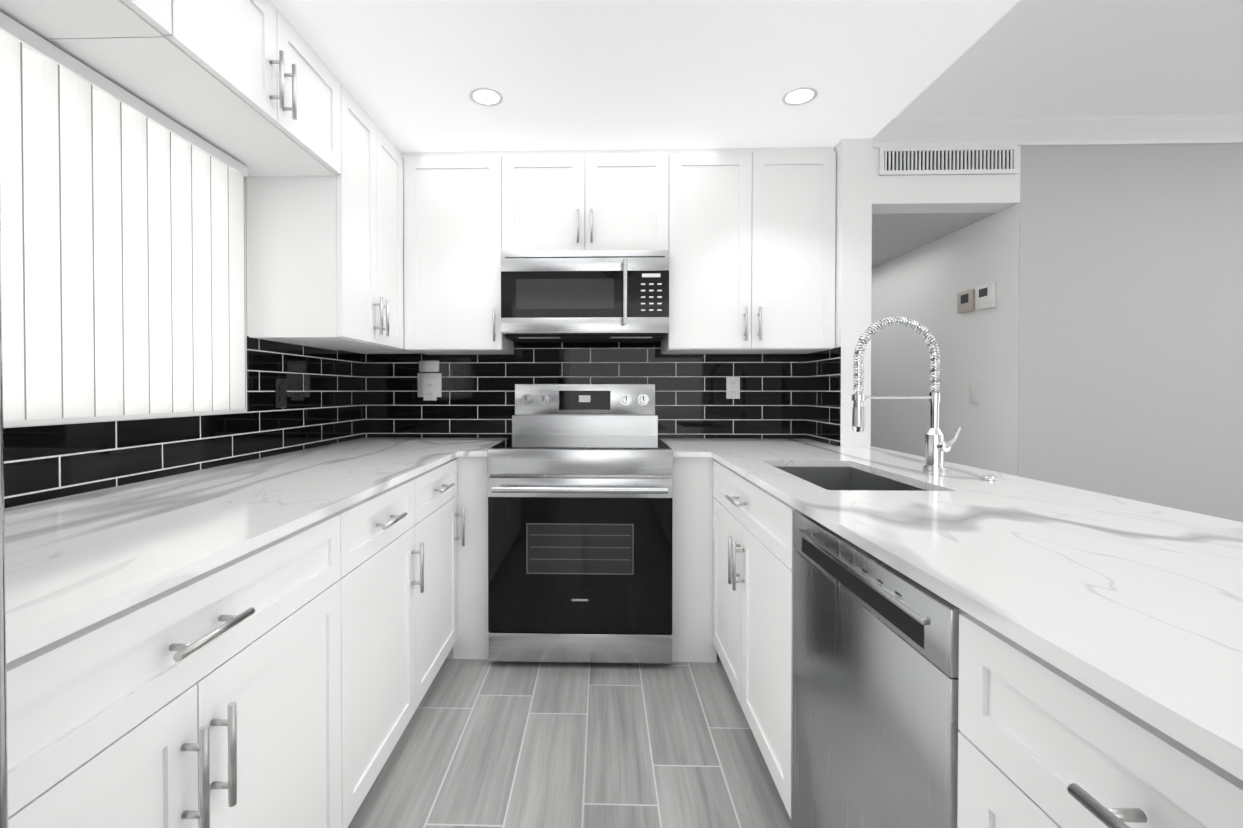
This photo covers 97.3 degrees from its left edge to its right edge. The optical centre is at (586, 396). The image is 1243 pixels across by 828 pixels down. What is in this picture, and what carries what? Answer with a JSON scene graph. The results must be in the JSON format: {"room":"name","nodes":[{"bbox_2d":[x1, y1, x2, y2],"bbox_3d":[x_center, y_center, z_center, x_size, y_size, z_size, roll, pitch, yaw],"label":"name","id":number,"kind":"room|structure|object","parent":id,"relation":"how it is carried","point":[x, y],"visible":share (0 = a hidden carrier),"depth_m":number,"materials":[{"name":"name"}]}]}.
{"room":"kitchen","nodes":[
{"label":"kitchen","id":0,"kind":"room"},
{"bbox_2d":[233,177,362,411],"bbox_3d":[-1.364,-0.002,0.257,0.140,2.297,5.730,0,1,2],"label":"wall","id":1,"kind":"structure","parent":0,"point":[245,410],"depth_m":2.00,"materials":[{"name":"white paint"}]},
{"bbox_2d":[0,0,203,63],"bbox_3d":[-1.099,-0.972,0.850,0.353,0.365,0.833,0,1,2],"label":"upper cabinet","id":2,"kind":"object","parent":1,"relation":"attached to","point":[89,31],"depth_m":1.20,"materials":[{"name":"white wood"}]},
{"bbox_2d":[3,409,232,426],"bbox_3d":[-1.276,0.053,1.288,0.078,0.018,1.195,0,1,2],"label":"trim","id":3,"kind":"structure","parent":1,"relation":"attached to","point":[65,420],"depth_m":1.40,"materials":[{"name":"white wood"}]},
{"bbox_2d":[0,12,247,420],"bbox_3d":[-1.210,-0.370,1.281,0.040,0.836,1.235,0,1,2],"label":"window blinds","id":4,"kind":"object","parent":1,"relation":"attached to","point":[123,247],"visible":0.98,"depth_m":1.37,"materials":[{"name":"white plastic"}]},
{"bbox_2d":[3,336,366,507],"bbox_3d":[-1.251,0.010,1.630,0.007,0.459,2.697,0,1,2],"label":"tile backsplash","id":5,"kind":"structure","parent":1,"relation":"attached to","point":[335,396],"depth_m":1.80,"materials":[{"name":"black tile"}]},
{"bbox_2d":[275,379,286,407],"bbox_3d":[-1.226,-0.016,2.199,0.008,0.116,0.072,0,1,2],"label":"outlet","id":6,"kind":"object","parent":5,"relation":"attached to","point":[281,392],"visible":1,"depth_m":2.19,"materials":[{"name":"grey plastic"}]},
{"bbox_2d":[84,0,343,179],"bbox_3d":[-1.079,-0.981,1.566,0.353,0.365,0.838,0,1,2],"label":"upper cabinet","id":7,"kind":"object","parent":1,"relation":"attached to","point":[260,95],"depth_m":1.57,"materials":[{"name":"white wood"}]},
{"bbox_2d":[246,87,411,350],"bbox_3d":[-1.028,-0.697,2.310,0.413,0.950,0.640,0,1,2],"label":"upper cabinet","id":8,"kind":"object","parent":1,"relation":"attached to","point":[362,232],"depth_m":2.01,"materials":[{"name":"white wood"}]},
{"bbox_2d":[363,179,421,353],"bbox_3d":[0.050,-0.059,3.012,2.530,2.348,0.140,0,1,2],"label":"wall","id":9,"kind":"structure","parent":0,"point":[403,351],"depth_m":2.97,"materials":[{"name":"white paint"}]},
{"bbox_2d":[412,151,513,354],"bbox_3d":[-0.642,-0.702,2.746,0.489,0.950,0.413,0,1,2],"label":"upper cabinet","id":10,"kind":"object","parent":9,"relation":"attached to","point":[458,197],"depth_m":2.61,"materials":[{"name":"white wood"}]},
{"bbox_2d":[367,341,802,438],"bbox_3d":[-0.005,-0.037,2.940,2.364,0.524,0.007,0,1,2],"label":"tile backsplash","id":11,"kind":"structure","parent":9,"relation":"attached to","point":[477,400],"depth_m":2.93,"materials":[{"name":"black tile"}]},
{"bbox_2d":[423,379,436,399],"bbox_3d":[-0.845,-0.039,2.955,0.072,0.116,0.008,0,1,2],"label":"electrical outlet","id":12,"kind":"object","parent":11,"relation":"attached to","point":[429,389],"visible":1,"depth_m":2.95,"materials":[{"name":"white plastic"}]},
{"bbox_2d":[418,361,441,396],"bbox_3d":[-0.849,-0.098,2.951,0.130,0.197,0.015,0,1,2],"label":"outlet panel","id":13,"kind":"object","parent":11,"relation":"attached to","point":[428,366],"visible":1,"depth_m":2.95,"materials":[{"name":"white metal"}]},
{"bbox_2d":[726,377,739,398],"bbox_3d":[0.782,-0.049,2.909,0.072,0.116,0.008,0,1,2],"label":"electrical outlet","id":14,"kind":"object","parent":11,"relation":"attached to","point":[732,387],"visible":1,"depth_m":2.91,"materials":[{"name":"white plastic"}]},
{"bbox_2d":[504,149,671,255],"bbox_3d":[-0.001,-0.932,2.755,0.789,0.491,0.353,0,1,2],"label":"upper cabinet","id":15,"kind":"object","parent":9,"relation":"attached to","point":[555,200],"depth_m":2.58,"materials":[{"name":"white wood"}]},
{"bbox_2d":[501,250,668,342],"bbox_3d":[-0.003,-0.483,2.706,0.782,0.396,0.445,0,1,2],"label":"microwave","id":16,"kind":"object","parent":15,"relation":"attached to","point":[607,296],"visible":0.98,"depth_m":2.54,"materials":[{"name":"silver metal"}]},
{"bbox_2d":[661,147,835,353],"bbox_3d":[0.781,-0.702,2.735,0.774,0.950,0.353,0,1,2],"label":"upper cabinet","id":17,"kind":"object","parent":9,"relation":"attached to","point":[752,260],"depth_m":2.56,"materials":[{"name":"white wood"}]},
{"bbox_2d":[348,653,792,827],"bbox_3d":[1.661,1.173,1.460,6.120,0.080,8.280,0,1,2],"label":"floor","id":18,"kind":"structure","parent":0,"point":[483,743],"depth_m":1.73,"materials":[{"name":"tile"}]},
{"bbox_2d":[0,195,7,827],"bbox_3d":[-0.819,0.263,-0.079,0.910,1.775,0.903,0,1,2],"label":"fridge","id":19,"kind":"object","parent":18,"relation":"on","point":[3,764],"visible":1,"depth_m":0.34,"materials":[{"name":"metal"}]},
{"bbox_2d":[6,501,361,827],"bbox_3d":[-0.929,0.704,0.876,0.674,0.872,0.973,0,1,2],"label":"base cabinet","id":20,"kind":"object","parent":18,"relation":"on","point":[286,681],"depth_m":0.86,"materials":[{"name":"white wood"}]},
{"bbox_2d":[4,438,495,662],"bbox_3d":[-0.901,0.247,1.673,0.690,0.022,2.580,0,1,2],"label":"countertop","id":21,"kind":"structure","parent":20,"relation":"on","point":[75,562],"depth_m":1.06,"materials":[{"name":"stone"}]},
{"bbox_2d":[362,471,425,801],"bbox_3d":[-0.910,0.696,1.560,0.674,0.872,0.630,0,1,2],"label":"base cabinet","id":22,"kind":"object","parent":18,"relation":"on","point":[393,518],"depth_m":1.61,"materials":[{"name":"white wood"}]},
{"bbox_2d":[426,457,457,691],"bbox_3d":[-0.896,0.690,2.051,0.674,0.872,0.586,0,1,2],"label":"base cabinet","id":23,"kind":"object","parent":18,"relation":"on","point":[441,480],"depth_m":2.11,"materials":[{"name":"white wood"}]},
{"bbox_2d":[458,456,489,658],"bbox_3d":[-0.808,0.683,2.624,0.817,0.872,0.681,0,1,2],"label":"base cabinet","id":24,"kind":"object","parent":18,"relation":"on","point":[473,634],"depth_m":2.34,"materials":[{"name":"white wood"}]},
{"bbox_2d":[484,438,507,455],"bbox_3d":[-0.400,0.235,2.624,0.002,0.022,0.651,0,1,2],"label":"countertop","id":25,"kind":"structure","parent":24,"relation":"on","point":[498,440],"depth_m":2.64,"materials":[{"name":"stone"}]},
{"bbox_2d":[487,384,672,663],"bbox_3d":[-0.018,0.528,2.553,0.762,1.184,0.754,0,1,2],"label":"range","id":26,"kind":"object","parent":18,"relation":"on","point":[580,501],"visible":1,"depth_m":2.25,"materials":[{"name":"silver metal"}]},
{"bbox_2d":[672,457,794,661],"bbox_3d":[0.762,0.684,2.579,0.791,0.872,0.682,0,1,2],"label":"base cabinet","id":27,"kind":"object","parent":18,"relation":"on","point":[701,485],"depth_m":2.31,"materials":[{"name":"white wood"}]},
{"bbox_2d":[660,438,675,456],"bbox_3d":[0.367,0.236,2.602,0.002,0.022,0.651,0,1,2],"label":"countertop","id":28,"kind":"structure","parent":27,"relation":"on","point":[665,440],"depth_m":2.56,"materials":[{"name":"stone"}]},
{"bbox_2d":[732,442,811,445],"bbox_3d":[0.816,0.238,2.399,0.300,0.022,0.270,0,1,2],"label":"countertop","id":29,"kind":"structure","parent":27,"relation":"on","point":[733,443],"depth_m":2.61,"materials":[{"name":"stone"}]},
{"bbox_2d":[712,509,798,819],"bbox_3d":[0.835,0.799,1.817,0.631,0.660,0.959,0,1,2],"label":"base cabinet","id":30,"kind":"object","parent":18,"relation":"on","point":[752,549],"depth_m":1.63,"materials":[{"name":"white wood"}]},
{"bbox_2d":[792,511,967,827],"bbox_3d":[0.805,0.709,1.024,0.638,0.859,0.600,0,1,2],"label":"dishwasher","id":31,"kind":"object","parent":18,"relation":"on","point":[875,684],"visible":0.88,"depth_m":0.95,"materials":[{"name":"silver metal"}]},
{"bbox_2d":[957,614,1242,827],"bbox_3d":[0.794,0.709,0.393,0.631,0.872,0.657,0,1,2],"label":"base cabinet","id":32,"kind":"object","parent":18,"relation":"on","point":[1042,743],"depth_m":0.56,"materials":[{"name":"white wood"}]},
{"bbox_2d":[680,438,1242,780],"bbox_3d":[0.867,0.256,0.832,0.791,0.022,4.161,0,1,2],"label":"countertop","id":33,"kind":"structure","parent":32,"relation":"on","point":[1134,606],"depth_m":0.80,"materials":[{"name":"stone"}]},
{"bbox_2d":[774,466,927,490],"bbox_3d":[0.790,0.357,1.695,0.377,0.197,0.652,0,1,2],"label":"sink","id":34,"kind":"object","parent":33,"relation":"in","point":[839,478],"depth_m":2.00,"materials":[{"name":"metal"}]},
{"bbox_2d":[852,317,961,471],"bbox_3d":[0.999,-0.011,1.720,0.300,0.490,0.104,0,1,2],"label":"faucet","id":35,"kind":"object","parent":33,"relation":"on","point":[937,446],"visible":1,"depth_m":1.73,"materials":[{"name":"silver metal"}]},
{"bbox_2d":[980,475,998,480],"bbox_3d":[1.154,0.231,1.563,0.044,0.011,0.044,0,1,2],"label":"air gap cap","id":36,"kind":"object","parent":33,"relation":"on","point":[989,477],"visible":1,"depth_m":1.55,"materials":[{"name":"silver metal"}]},
{"bbox_2d":[271,0,1019,178],"bbox_3d":[-0.030,-1.250,0.204,2.530,0.200,5.450,0,1,2],"label":"ceiling","id":37,"kind":"structure","parent":0,"point":[410,75],"depth_m":1.93,"materials":[{"name":"white paint"}]},
{"bbox_2d":[469,87,502,106],"bbox_3d":[-0.390,-1.169,2.131,0.132,0.004,0.132,0,1,2],"label":"recessed light","id":38,"kind":"object","parent":37,"relation":"in","point":[487,97],"visible":1,"depth_m":2.13,"materials":[{"name":"white plastic"}]},
{"bbox_2d":[782,87,817,105],"bbox_3d":[0.830,-1.169,2.127,0.132,0.004,0.132,0,1,2],"label":"recessed light","id":39,"kind":"object","parent":37,"relation":"in","point":[799,96],"visible":1,"depth_m":2.12,"materials":[{"name":"white plastic"}]},
{"bbox_2d":[834,138,871,445],"bbox_3d":[1.275,-0.070,3.978,0.135,2.348,2.960,0,1,2],"label":"wall","id":40,"kind":"structure","parent":0,"point":[853,248],"depth_m":2.49,"materials":[{"name":"white paint"}]},
{"bbox_2d":[803,347,840,445],"bbox_3d":[1.166,-0.002,2.693,0.007,0.459,0.381,0,1,2],"label":"tile backsplash","id":41,"kind":"structure","parent":40,"relation":"attached to","point":[822,369],"depth_m":2.69,"materials":[{"name":"black tile"}]},
{"bbox_2d":[872,213,994,268],"bbox_3d":[1.674,-0.922,4.026,0.660,0.050,2.820,0,1,2],"label":"ceiling","id":42,"kind":"structure","parent":0,"point":[894,236],"depth_m":2.88,"materials":[{"name":"white paint"}]},
{"bbox_2d":[871,138,1242,521],"bbox_3d":[2.952,-0.053,2.519,3.300,2.348,0.140,0,1,2],"label":"wall","id":43,"kind":"structure","parent":0,"point":[1098,348],"depth_m":2.45,"materials":[{"name":"grey paint"}]},
{"bbox_2d":[879,145,1017,175],"bbox_3d":[1.635,-1.069,2.468,0.610,0.124,0.012,0,1,2],"label":"air vent","id":44,"kind":"object","parent":43,"relation":"in","point":[951,160],"visible":1,"depth_m":2.47,"materials":[{"name":"white metal"}]},
{"bbox_2d":[969,381,979,403],"bbox_3d":[1.962,-0.022,2.763,0.008,0.116,0.072,0,1,2],"label":"light switch","id":45,"kind":"object","parent":43,"relation":"attached to","point":[974,392],"visible":1,"depth_m":2.75,"materials":[{"name":"white plastic"}]},
{"bbox_2d":[957,282,995,313],"bbox_3d":[1.954,-0.492,2.743,0.022,0.120,0.260,0,1,2],"label":"thermostat","id":46,"kind":"object","parent":43,"relation":"attached to","point":[980,297],"visible":0.98,"depth_m":2.71,"materials":[{"name":"white plastic"}]},
{"bbox_2d":[873,114,1242,147],"bbox_3d":[2.954,-1.179,2.400,3.306,0.095,0.072,0,1,2],"label":"crown molding","id":47,"kind":"structure","parent":43,"relation":"attached to","point":[1129,130],"depth_m":2.42,"materials":[{"name":"white paint"}]},
{"bbox_2d":[894,0,1242,118],"bbox_3d":[2.883,-1.260,-0.084,3.310,0.125,5.040,0,1,2],"label":"ceiling","id":48,"kind":"structure","parent":0,"point":[1045,58],"depth_m":2.01,"materials":[{"name":"white paint"}]}
]}

